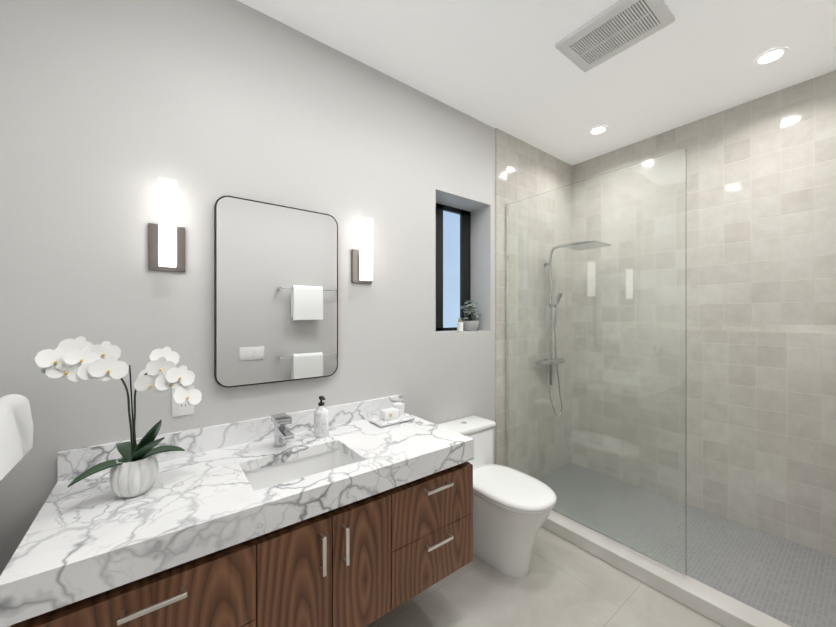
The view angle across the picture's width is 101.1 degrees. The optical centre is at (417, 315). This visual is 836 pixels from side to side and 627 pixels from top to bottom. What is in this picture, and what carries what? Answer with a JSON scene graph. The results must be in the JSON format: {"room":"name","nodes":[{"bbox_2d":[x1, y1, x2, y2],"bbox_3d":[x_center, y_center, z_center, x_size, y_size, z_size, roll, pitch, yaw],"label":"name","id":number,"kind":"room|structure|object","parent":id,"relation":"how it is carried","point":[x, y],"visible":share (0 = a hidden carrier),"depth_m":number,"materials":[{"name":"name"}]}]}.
{"room":"bathroom","nodes":[
{"label":"bathroom","id":0,"kind":"room"},
{"bbox_2d":[0,0,494,626],"bbox_3d":[-0.054,0.000,2.234,3.435,2.740,0.300,0,0,-37],"label":"wall","id":1,"kind":"structure","parent":0,"point":[112,112],"depth_m":1.40,"materials":[{"name":"grey paint"}]},
{"bbox_2d":[148,177,184,271],"bbox_3d":[-0.956,-0.343,1.312,0.116,0.337,0.081,0,0,-37],"label":"sconce","id":2,"kind":"object","parent":1,"relation":"attached to","point":[166,243],"visible":1,"depth_m":1.29,"materials":[{"name":"grey metal"}]},
{"bbox_2d":[172,385,194,416],"bbox_3d":[-0.937,0.338,1.373,0.075,0.118,0.007,0,0,-37],"label":"electrical outlet plate","id":3,"kind":"object","parent":1,"relation":"attached to","point":[184,408],"visible":0.54,"depth_m":1.37,"materials":[{"name":"white plastic"}]},
{"bbox_2d":[58,395,402,478],"bbox_3d":[-0.652,0.507,1.581,1.402,0.095,0.020,0,0,-37],"label":"backsplash","id":4,"kind":"structure","parent":1,"relation":"attached to","point":[72,462],"depth_m":1.44,"materials":[{"name":"white stone"}]},
{"bbox_2d":[0,439,473,626],"bbox_3d":[-0.468,0.876,1.350,1.390,0.464,0.609,0,0,-37],"label":"bathroom vanity","id":5,"kind":"object","parent":1,"relation":"attached to","point":[355,517],"depth_m":1.12,"materials":[{"name":"brown wood"}]},
{"bbox_2d":[0,412,473,622],"bbox_3d":[-0.483,0.612,1.357,1.402,0.116,0.582,0,0,-37],"label":"countertop","id":6,"kind":"structure","parent":5,"relation":"on","point":[85,536],"depth_m":0.99,"materials":[{"name":"white stone"}]},
{"bbox_2d":[35,336,201,497],"bbox_3d":[-0.905,0.306,1.080,0.378,0.494,0.240,0,0,-37],"label":"orchid","id":7,"kind":"object","parent":6,"relation":"on","point":[134,470],"visible":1,"depth_m":1.04,"materials":[{"name":"plant"}]},
{"bbox_2d":[268,413,295,450],"bbox_3d":[-0.559,0.489,1.427,0.059,0.129,0.163,0,0,-37],"label":"faucet","id":8,"kind":"object","parent":6,"relation":"on","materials":[{"name":"silver metal"}]},
{"bbox_2d":[244,447,371,510],"bbox_3d":[-0.437,0.669,1.311,0.411,0.150,0.272,0,0,-37],"label":"sink","id":9,"kind":"object","parent":6,"relation":"in","point":[287,481],"depth_m":1.26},
{"bbox_2d":[314,396,328,437],"bbox_3d":[-0.447,0.463,1.591,0.066,0.181,0.068,0,0,-37],"label":"soap dispenser","id":10,"kind":"object","parent":6,"relation":"on","point":[321,421],"visible":1,"depth_m":1.57,"materials":[{"name":"stone"}]},
{"bbox_2d":[368,402,414,426],"bbox_3d":[-0.139,0.513,1.812,0.210,0.079,0.130,0,0,-37],"label":"tray","id":11,"kind":"object","parent":6,"relation":"on","point":[395,414],"visible":1,"depth_m":1.78,"materials":[{"name":"stone"}]},
{"bbox_2d":[214,196,337,387],"bbox_3d":[-0.630,-0.102,1.591,0.541,0.809,0.030,0,0,-37],"label":"wall mirror","id":12,"kind":"object","parent":1,"relation":"attached to","point":[275,293],"visible":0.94,"depth_m":1.55,"materials":[{"name":"black mirror"}]},
{"bbox_2d":[351,217,372,283],"bbox_3d":[-0.282,-0.344,1.821,0.116,0.337,0.081,0,0,-37],"label":"sconce","id":13,"kind":"object","parent":1,"relation":"attached to","point":[362,265],"visible":1,"depth_m":1.80,"materials":[{"name":"grey metal"}]},
{"bbox_2d":[457,319,462,330],"bbox_3d":[0.291,0.064,2.370,0.040,0.085,0.024,0,0,-37],"label":"bottle","id":14,"kind":"object","parent":1,"relation":"on","point":[459,325],"visible":1,"depth_m":2.36,"materials":[{"name":"white plastic"}]},
{"bbox_2d":[459,301,481,330],"bbox_3d":[0.384,-0.003,2.483,0.225,0.218,0.148,0,0,-37],"label":"potted plant","id":15,"kind":"object","parent":1,"relation":"on","point":[470,324],"visible":1,"depth_m":2.45,"materials":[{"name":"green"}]},
{"bbox_2d":[495,128,571,465],"bbox_3d":[0.984,0.000,2.824,1.043,2.740,0.012,0,0,-37],"label":"wall tile","id":16,"kind":"structure","parent":1,"relation":"attached to","point":[524,170],"depth_m":2.56,"materials":[{"name":"beige tile"}]},
{"bbox_2d":[237,0,835,164],"bbox_3d":[0.549,-1.420,1.467,3.773,0.100,2.250,0,0,-37],"label":"ceiling","id":17,"kind":"structure","parent":0,"point":[507,66],"depth_m":1.82,"materials":[{"name":"white paint"}]},
{"bbox_2d":[589,125,607,134],"bbox_3d":[1.328,-1.367,2.532,0.128,0.006,0.128,0,0,-37],"label":"recessed light","id":18,"kind":"object","parent":17,"relation":"in","point":[598,130],"visible":1,"depth_m":2.53,"materials":[{"name":"white paint"}]},
{"bbox_2d":[555,0,674,71],"bbox_3d":[0.934,-1.355,1.652,0.300,0.028,0.420,0,0,-37],"label":"ceiling vent","id":19,"kind":"object","parent":17,"relation":"in","point":[617,27],"visible":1,"depth_m":1.62,"materials":[{"name":"white plastic"}]},
{"bbox_2d":[754,47,787,65],"bbox_3d":[1.860,-1.367,1.812,0.128,0.006,0.128,0,0,-37],"label":"recessed light","id":20,"kind":"object","parent":17,"relation":"in","point":[771,56],"visible":1,"depth_m":1.81,"materials":[{"name":"white paint"}]},
{"bbox_2d":[365,527,722,626],"bbox_3d":[0.549,1.420,1.468,3.773,0.100,2.250,0,0,-37],"label":"floor","id":21,"kind":"structure","parent":0,"point":[564,583],"depth_m":1.66,"materials":[{"name":"tile"}]},
{"bbox_2d":[437,415,556,577],"bbox_3d":[0.446,1.023,1.975,0.384,0.694,0.700,0,0,-37],"label":"toilet","id":22,"kind":"object","parent":21,"relation":"on","point":[512,508],"visible":0.71,"depth_m":1.83,"materials":[{"name":"white ceramic"}]},
{"bbox_2d":[541,512,790,626],"bbox_3d":[1.171,1.332,1.845,0.120,0.076,1.776,0,0,-37],"label":"shower curb","id":23,"kind":"object","parent":21,"relation":"on","point":[719,607],"visible":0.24,"depth_m":1.69,"materials":[{"name":"stone"}]},
{"bbox_2d":[506,148,686,578],"bbox_3d":[0.993,0.231,2.134,0.022,2.123,1.096,0,0,-37],"label":"glass","id":24,"kind":"object","parent":23,"relation":"on","point":[596,354],"visible":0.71,"depth_m":1.99,"materials":[{"name":"clear glass"}]},
{"bbox_2d":[686,504,835,626],"bbox_3d":[1.568,1.350,2.145,0.875,0.040,1.776,0,0,-37],"label":"shower floor","id":25,"kind":"structure","parent":21,"relation":"on","point":[789,583],"depth_m":1.80,"materials":[{"name":"grey tile"}]},
{"bbox_3d":[1.934,0.000,2.609,0.188,2.740,2.100,0,0,-37],"label":"wall","id":26,"kind":"structure","parent":0,"visible":0},
{"bbox_2d":[572,70,835,333],"bbox_3d":[1.944,0.000,2.429,0.012,2.740,1.800,0,0,-37],"label":"wall tile","id":27,"kind":"structure","parent":26,"relation":"attached to","point":[760,214],"depth_m":2.15,"materials":[{"name":"beige tile"}]},
{"bbox_2d":[686,330,835,556],"bbox_3d":[1.928,0.714,2.417,0.028,1.232,1.776,0,0,-37],"label":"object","id":28,"kind":"object","parent":27,"relation":"attached to","point":[761,431],"visible":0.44,"depth_m":2.12,"materials":[{"name":"beige tile"}]},
{"bbox_3d":[0.152,-0.347,2.546,0.519,0.908,0.050,0,0,-37],"label":"wall","id":29,"kind":"structure","parent":0,"visible":0},
{"bbox_2d":[436,203,470,330],"bbox_3d":[0.182,-0.347,2.506,0.519,0.908,0.050,0,0,-37],"label":"window","id":30,"kind":"structure","parent":29,"relation":"in","point":[453,259],"depth_m":2.55,"materials":[{"name":"black"}]},
{"bbox_3d":[-0.896,0.000,0.375,0.150,2.740,2.250,0,0,-37],"label":"wall","id":31,"kind":"structure","parent":0,"visible":0},
{"bbox_2d":[0,394,33,480],"bbox_3d":[-1.094,0.315,0.855,0.112,0.170,0.475,0,0,-37],"label":"towel","id":32,"kind":"object","parent":31,"relation":"attached to","point":[16,433],"visible":1,"depth_m":0.92,"materials":[{"name":"white fabric"}]}
]}

